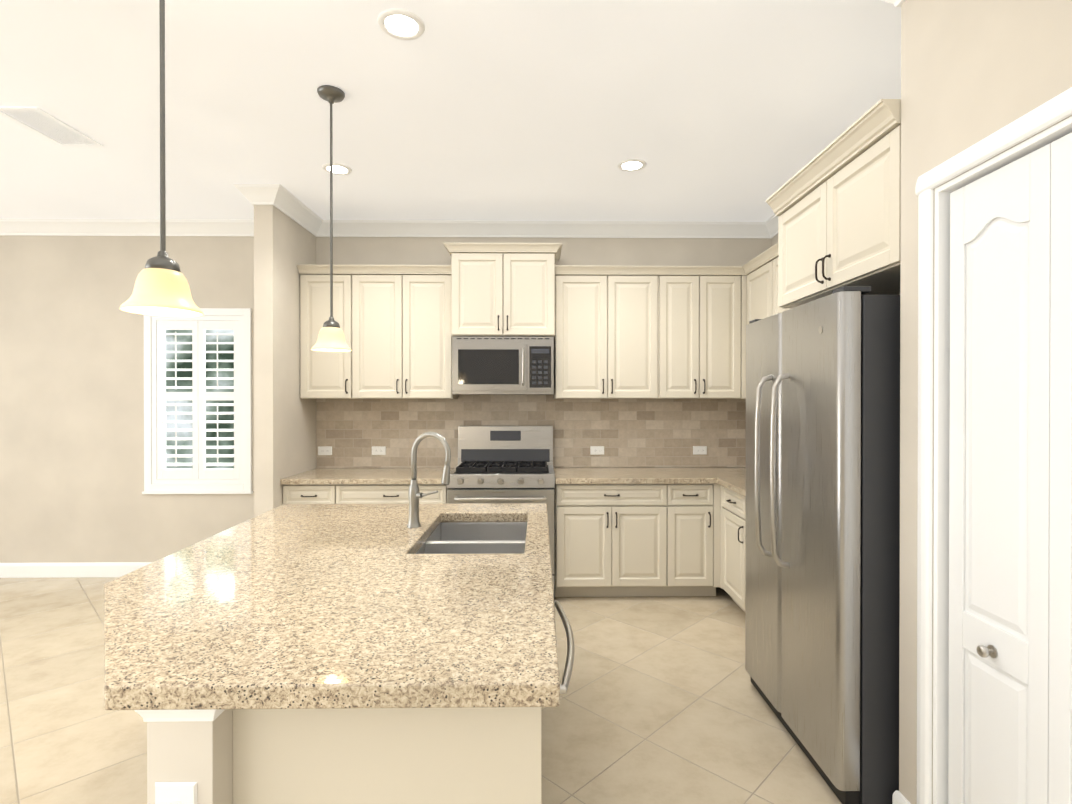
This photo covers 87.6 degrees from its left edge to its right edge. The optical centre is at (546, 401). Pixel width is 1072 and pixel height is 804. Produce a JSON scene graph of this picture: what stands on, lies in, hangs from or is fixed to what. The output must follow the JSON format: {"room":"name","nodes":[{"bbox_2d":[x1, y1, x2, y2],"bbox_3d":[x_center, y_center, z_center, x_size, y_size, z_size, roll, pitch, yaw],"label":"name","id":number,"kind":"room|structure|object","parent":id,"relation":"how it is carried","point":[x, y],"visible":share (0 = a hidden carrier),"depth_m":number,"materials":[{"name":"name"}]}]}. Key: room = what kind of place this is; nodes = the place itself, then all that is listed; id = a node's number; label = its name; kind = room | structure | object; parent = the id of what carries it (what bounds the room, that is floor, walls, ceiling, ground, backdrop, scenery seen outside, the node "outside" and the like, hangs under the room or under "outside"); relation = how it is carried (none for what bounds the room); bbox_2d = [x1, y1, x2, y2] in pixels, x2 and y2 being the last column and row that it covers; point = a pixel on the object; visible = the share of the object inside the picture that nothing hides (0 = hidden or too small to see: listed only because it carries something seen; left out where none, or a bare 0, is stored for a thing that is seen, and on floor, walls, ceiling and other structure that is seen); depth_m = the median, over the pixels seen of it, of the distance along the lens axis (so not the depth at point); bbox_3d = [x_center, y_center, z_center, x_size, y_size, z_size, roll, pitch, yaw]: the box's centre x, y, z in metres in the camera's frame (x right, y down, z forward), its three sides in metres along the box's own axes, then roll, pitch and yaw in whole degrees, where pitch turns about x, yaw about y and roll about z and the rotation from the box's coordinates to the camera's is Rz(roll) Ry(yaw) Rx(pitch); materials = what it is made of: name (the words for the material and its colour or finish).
{"room":"kitchen","nodes":[
{"label":"kitchen","id":0,"kind":"room"},
{"bbox_2d":[0,577,841,803],"bbox_3d":[-2.262,1.514,0.780,8.690,0.100,8.020,0,0,-1],"label":"floor","id":1,"kind":"structure","parent":0,"point":[662,700],"depth_m":2.59,"materials":[{"name":"tile"}]},
{"bbox_2d":[104,432,574,803],"bbox_3d":[-0.676,0.795,2.081,1.490,1.326,1.945,0,0,-1],"label":"kitchen island","id":2,"kind":"object","parent":1,"relation":"on","point":[345,654],"visible":1,"depth_m":1.25,"materials":[{"name":"stone"}]},
{"bbox_2d":[155,782,196,803],"bbox_3d":[-0.760,0.846,1.143,0.086,0.130,0.008,0,0,-1],"label":"outlet","id":3,"kind":"object","parent":2,"relation":"attached to","point":[175,792],"visible":1,"depth_m":1.14,"materials":[{"name":"white plastic"}]},
{"bbox_2d":[407,432,450,527],"bbox_3d":[-0.520,0.344,2.473,0.209,0.426,0.114,0,0,-1],"label":"faucet","id":4,"kind":"object","parent":2,"relation":"on","point":[414,494],"depth_m":2.48,"materials":[{"name":"silver metal"}]},
{"bbox_2d":[416,522,526,553],"bbox_3d":[-0.306,0.710,2.436,0.455,0.203,0.765,0,0,-1],"label":"sink","id":5,"kind":"object","parent":2,"relation":"in","point":[483,537],"depth_m":2.81,"materials":[{"name":"silver metal"}]},
{"bbox_2d":[283,484,446,503],"bbox_3d":[-1.316,1.019,4.316,1.180,0.856,0.641,0,0,-1],"label":"base cabinet","id":6,"kind":"object","parent":1,"relation":"on","point":[352,494],"visible":0.29,"depth_m":4.03,"materials":[{"name":"beige wood"}]},
{"bbox_2d":[280,468,453,484],"bbox_3d":[-1.315,0.569,4.315,1.182,0.040,0.641,0,0,-1],"label":"countertop","id":7,"kind":"structure","parent":6,"relation":"on","point":[320,476],"depth_m":4.12,"materials":[{"name":"stone"}]},
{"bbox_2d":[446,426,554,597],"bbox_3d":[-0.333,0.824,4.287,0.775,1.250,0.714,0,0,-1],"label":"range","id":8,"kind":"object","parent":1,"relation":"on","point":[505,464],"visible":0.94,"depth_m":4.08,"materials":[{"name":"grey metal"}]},
{"bbox_2d":[555,484,658,596],"bbox_3d":[0.493,1.019,4.358,0.867,0.856,0.607,0,0,-1],"label":"base cabinet","id":9,"kind":"object","parent":1,"relation":"on","point":[623,540],"depth_m":4.06,"materials":[{"name":"beige wood"}]},
{"bbox_2d":[554,467,745,483],"bbox_3d":[0.966,0.569,4.340,1.816,0.040,0.651,0,0,-1],"label":"countertop","id":10,"kind":"structure","parent":9,"relation":"on","point":[700,475],"depth_m":4.17,"materials":[{"name":"stone"}]},
{"bbox_2d":[659,484,714,595],"bbox_3d":[1.047,1.019,4.346,0.465,0.856,0.646,0,0,-1],"label":"base cabinet","id":11,"kind":"object","parent":1,"relation":"on","point":[686,511],"depth_m":4.06,"materials":[{"name":"beige wood"}]},
{"bbox_2d":[715,484,745,611],"bbox_3d":[1.550,1.021,3.807,0.663,0.856,0.566,0,0,-1],"label":"base cabinet","id":12,"kind":"object","parent":1,"relation":"on","point":[730,506],"depth_m":3.85,"materials":[{"name":"beige wood"}]},
{"bbox_2d":[716,477,745,496],"bbox_3d":[1.559,0.572,3.467,0.653,0.040,1.110,0,0,-1],"label":"countertop","id":13,"kind":"structure","parent":12,"relation":"on","point":[733,479],"depth_m":3.82,"materials":[{"name":"stone"}]},
{"bbox_2d":[745,286,899,803],"bbox_3d":[1.424,0.522,2.434,0.956,1.870,0.913,0,0,-1],"label":"refrigerator","id":14,"kind":"object","parent":1,"relation":"on","point":[822,610],"visible":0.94,"depth_m":2.04,"materials":[{"name":"grey metal"}]},
{"bbox_2d":[0,0,900,221],"bbox_3d":[-2.262,-1.516,0.767,8.690,0.100,8.020,0,0,-1],"label":"ceiling","id":15,"kind":"structure","parent":0,"point":[560,110],"depth_m":2.75,"materials":[{"name":"paint"}]},
{"bbox_2d":[0,106,103,146],"bbox_3d":[-2.667,-1.471,3.000,0.240,0.008,0.425,0,0,-1],"label":"ceiling vent","id":16,"kind":"object","parent":15,"relation":"in","point":[43,123],"visible":0.98,"depth_m":2.98,"materials":[{"name":"white metal"}]},
{"bbox_2d":[120,0,203,316],"bbox_3d":[-1.000,-0.851,1.453,0.181,1.234,0.181,0,0,-1],"label":"pendant light","id":17,"kind":"object","parent":15,"relation":"hanging from","point":[161,287],"visible":1,"depth_m":1.44,"materials":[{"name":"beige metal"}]},
{"bbox_2d":[311,85,351,351],"bbox_3d":[-1.026,-0.860,2.661,0.181,1.227,0.181,0,0,-1],"label":"pendant light","id":18,"kind":"object","parent":15,"relation":"hanging from","point":[331,337],"visible":1,"depth_m":2.65,"materials":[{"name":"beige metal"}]},
{"bbox_2d":[322,163,351,174],"bbox_3d":[-1.328,-1.476,3.540,0.180,0.012,0.180,0,0,-1],"label":"recessed light","id":19,"kind":"object","parent":15,"relation":"in","point":[340,169],"visible":0.9,"depth_m":3.53,"materials":[{"name":"white"}]},
{"bbox_2d":[377,8,424,39],"bbox_3d":[-0.567,-1.470,2.178,0.180,0.012,0.180,0,0,-1],"label":"recessed light","id":20,"kind":"object","parent":15,"relation":"in","point":[400,24],"visible":1,"depth_m":2.17,"materials":[{"name":"white plastic"}]},
{"bbox_2d":[617,159,645,171],"bbox_3d":[0.530,-1.476,3.482,0.180,0.012,0.180,0,0,-1],"label":"recessed light","id":21,"kind":"object","parent":15,"relation":"in","point":[629,165],"visible":1,"depth_m":3.47,"materials":[{"name":"white plastic"}]},
{"bbox_2d":[0,0,1071,803],"bbox_3d":[-2.262,-0.001,0.774,8.690,2.930,8.020,0,0,-1],"label":"wall","id":22,"kind":"structure","parent":0,"point":[72,394],"depth_m":4.61,"materials":[{"name":"paint"}]},
{"bbox_2d":[0,562,152,577],"bbox_3d":[-4.261,1.387,4.606,4.435,0.119,0.014,0,0,-1],"label":"baseboard","id":23,"kind":"structure","parent":22,"relation":"attached to","point":[61,570],"depth_m":4.60,"materials":[{"name":"white"}]},
{"bbox_2d":[0,218,253,236],"bbox_3d":[-4.216,-1.426,4.555,4.345,0.111,0.095,0,0,-1],"label":"crown molding","id":24,"kind":"structure","parent":22,"relation":"attached to","point":[8,226],"depth_m":4.56,"materials":[{"name":"white wood"}]},
{"bbox_2d":[142,308,252,493],"bbox_3d":[-2.883,-0.008,4.685,0.894,1.530,0.182,0,0,-1],"label":"window","id":25,"kind":"structure","parent":22,"relation":"in","point":[244,488],"depth_m":4.61,"materials":[{"name":"white wood"}]},
{"bbox_2d":[151,316,243,483],"bbox_3d":[-2.882,-0.018,4.628,0.756,1.392,0.064,0,0,-1],"label":"window shutters","id":26,"kind":"object","parent":25,"relation":"attached to","point":[199,472],"visible":0.96,"depth_m":4.62,"materials":[{"name":"white wood"}]},
{"bbox_2d":[232,184,267,219],"bbox_3d":[-2.082,-1.424,4.155,0.100,0.111,0.750,0,0,-1],"label":"crown molding","id":27,"kind":"structure","parent":22,"relation":"attached to","point":[250,191],"depth_m":3.82,"materials":[{"name":"white wood"}]},
{"bbox_2d":[260,184,323,235],"bbox_3d":[-1.862,-1.424,4.158,0.100,0.111,0.750,0,0,-1],"label":"crown molding","id":28,"kind":"structure","parent":22,"relation":"attached to","point":[280,197],"depth_m":4.06,"materials":[{"name":"white wood"}]},
{"bbox_2d":[297,265,457,398],"bbox_3d":[-1.320,-0.537,4.446,1.176,1.021,0.369,0,0,-1],"label":"upper cabinet","id":29,"kind":"object","parent":22,"relation":"attached to","point":[394,321],"visible":0.98,"depth_m":4.32,"materials":[{"name":"beige wood"}]},
{"bbox_2d":[443,243,561,336],"bbox_3d":[-0.335,-0.852,4.418,0.895,0.690,0.449,0,0,-1],"label":"upper cabinet","id":30,"kind":"object","parent":22,"relation":"attached to","point":[502,289],"visible":1,"depth_m":4.25,"materials":[{"name":"beige wood"}]},
{"bbox_2d":[452,337,553,394],"bbox_3d":[-0.335,-0.280,4.422,0.771,0.440,0.434,0,0,-1],"label":"microwave","id":31,"kind":"object","parent":30,"relation":"attached to","point":[502,365],"visible":1,"depth_m":4.24,"materials":[{"name":"grey metal"}]},
{"bbox_2d":[316,395,745,467],"bbox_3d":[-0.015,0.024,4.657,3.793,1.043,0.010,0,0,-1],"label":"tile backsplash","id":32,"kind":"structure","parent":22,"relation":"attached to","point":[642,432],"depth_m":4.63,"materials":[{"name":"tile"}]},
{"bbox_2d":[318,446,331,454],"bbox_3d":[-1.837,0.404,4.625,0.116,0.072,0.008,0,0,-1],"label":"outlet","id":33,"kind":"object","parent":32,"relation":"attached to","point":[324,450],"visible":1,"depth_m":4.62,"materials":[{"name":"white plastic"}]},
{"bbox_2d":[372,446,385,454],"bbox_3d":[-1.394,0.404,4.631,0.116,0.072,0.008,0,0,-1],"label":"outlet","id":34,"kind":"object","parent":32,"relation":"attached to","point":[378,450],"visible":1,"depth_m":4.63,"materials":[{"name":"white plastic"}]},
{"bbox_2d":[590,446,603,454],"bbox_3d":[0.422,0.404,4.655,0.116,0.072,0.008,0,0,-1],"label":"outlet","id":35,"kind":"object","parent":32,"relation":"attached to","point":[596,450],"visible":1,"depth_m":4.65,"materials":[{"name":"white plastic"}]},
{"bbox_2d":[693,446,706,454],"bbox_3d":[1.281,0.404,4.667,0.116,0.072,0.008,0,0,-1],"label":"outlet","id":36,"kind":"object","parent":32,"relation":"attached to","point":[699,450],"visible":1,"depth_m":4.67,"materials":[{"name":"white plastic"}]},
{"bbox_2d":[316,220,763,237],"bbox_3d":[-0.015,-1.426,4.611,3.797,0.111,0.095,0,0,-1],"label":"crown molding","id":37,"kind":"structure","parent":22,"relation":"attached to","point":[341,228],"depth_m":4.61,"materials":[{"name":"white wood"}]},
{"bbox_2d":[554,265,669,398],"bbox_3d":[0.496,-0.538,4.496,0.869,1.020,0.317,0,0,-1],"label":"upper cabinet","id":38,"kind":"object","parent":22,"relation":"attached to","point":[650,332],"depth_m":4.34,"materials":[{"name":"beige wood"}]},
{"bbox_2d":[670,266,733,398],"bbox_3d":[1.191,-0.538,4.506,0.766,1.020,0.317,0,0,-1],"label":"upper cabinet","id":39,"kind":"object","parent":22,"relation":"attached to","point":[701,298],"depth_m":4.35,"materials":[{"name":"beige wood"}]},
{"bbox_2d":[742,243,788,398],"bbox_3d":[1.703,-0.535,3.856,0.354,1.020,1.037,0,0,-1],"label":"upper cabinet","id":40,"kind":"object","parent":22,"relation":"attached to","point":[760,274],"depth_m":4.10,"materials":[{"name":"beige wood"}]},
{"bbox_2d":[760,214,779,238],"bbox_3d":[1.854,-1.420,3.252,0.095,0.111,2.663,0,0,-1],"label":"crown molding","id":41,"kind":"structure","parent":22,"relation":"attached to","point":[771,224],"depth_m":4.57,"materials":[{"name":"white"}]},
{"bbox_2d":[765,99,900,308],"bbox_3d":[1.520,-0.763,2.413,0.759,0.560,0.981,0,0,-1],"label":"upper cabinet","id":42,"kind":"object","parent":22,"relation":"attached to","point":[835,205],"visible":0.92,"depth_m":2.26,"materials":[{"name":"beige wood"}]},
{"bbox_2d":[883,0,904,6],"bbox_3d":[1.198,-1.404,-0.460,0.095,0.111,4.932,0,0,-1],"label":"crown molding","id":43,"kind":"structure","parent":22,"relation":"attached to","point":[897,3],"depth_m":1.92,"materials":[{"name":"white"}]},
{"bbox_2d":[915,87,1071,803],"bbox_3d":[1.296,0.367,1.047,0.177,2.190,1.548,0,0,-1],"label":"door frame","id":44,"kind":"structure","parent":22,"relation":"attached to","point":[1051,112],"depth_m":1.74,"materials":[{"name":"white wood"}]},
{"bbox_2d":[948,132,1071,803],"bbox_3d":[1.242,0.407,1.043,0.070,2.088,1.346,0,0,-1],"label":"bifold pantry door","id":45,"kind":"structure","parent":22,"relation":"in","point":[1010,591],"depth_m":1.49,"materials":[{"name":"white wood"}]},
{"label":"outside","id":46,"kind":"structure","parent":0,"visible":0},
{"bbox_2d":[166,330,233,468],"bbox_3d":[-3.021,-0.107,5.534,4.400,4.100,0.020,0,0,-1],"label":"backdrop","id":47,"kind":"structure","parent":46,"point":[209,347],"depth_m":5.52,"materials":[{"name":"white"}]}
]}

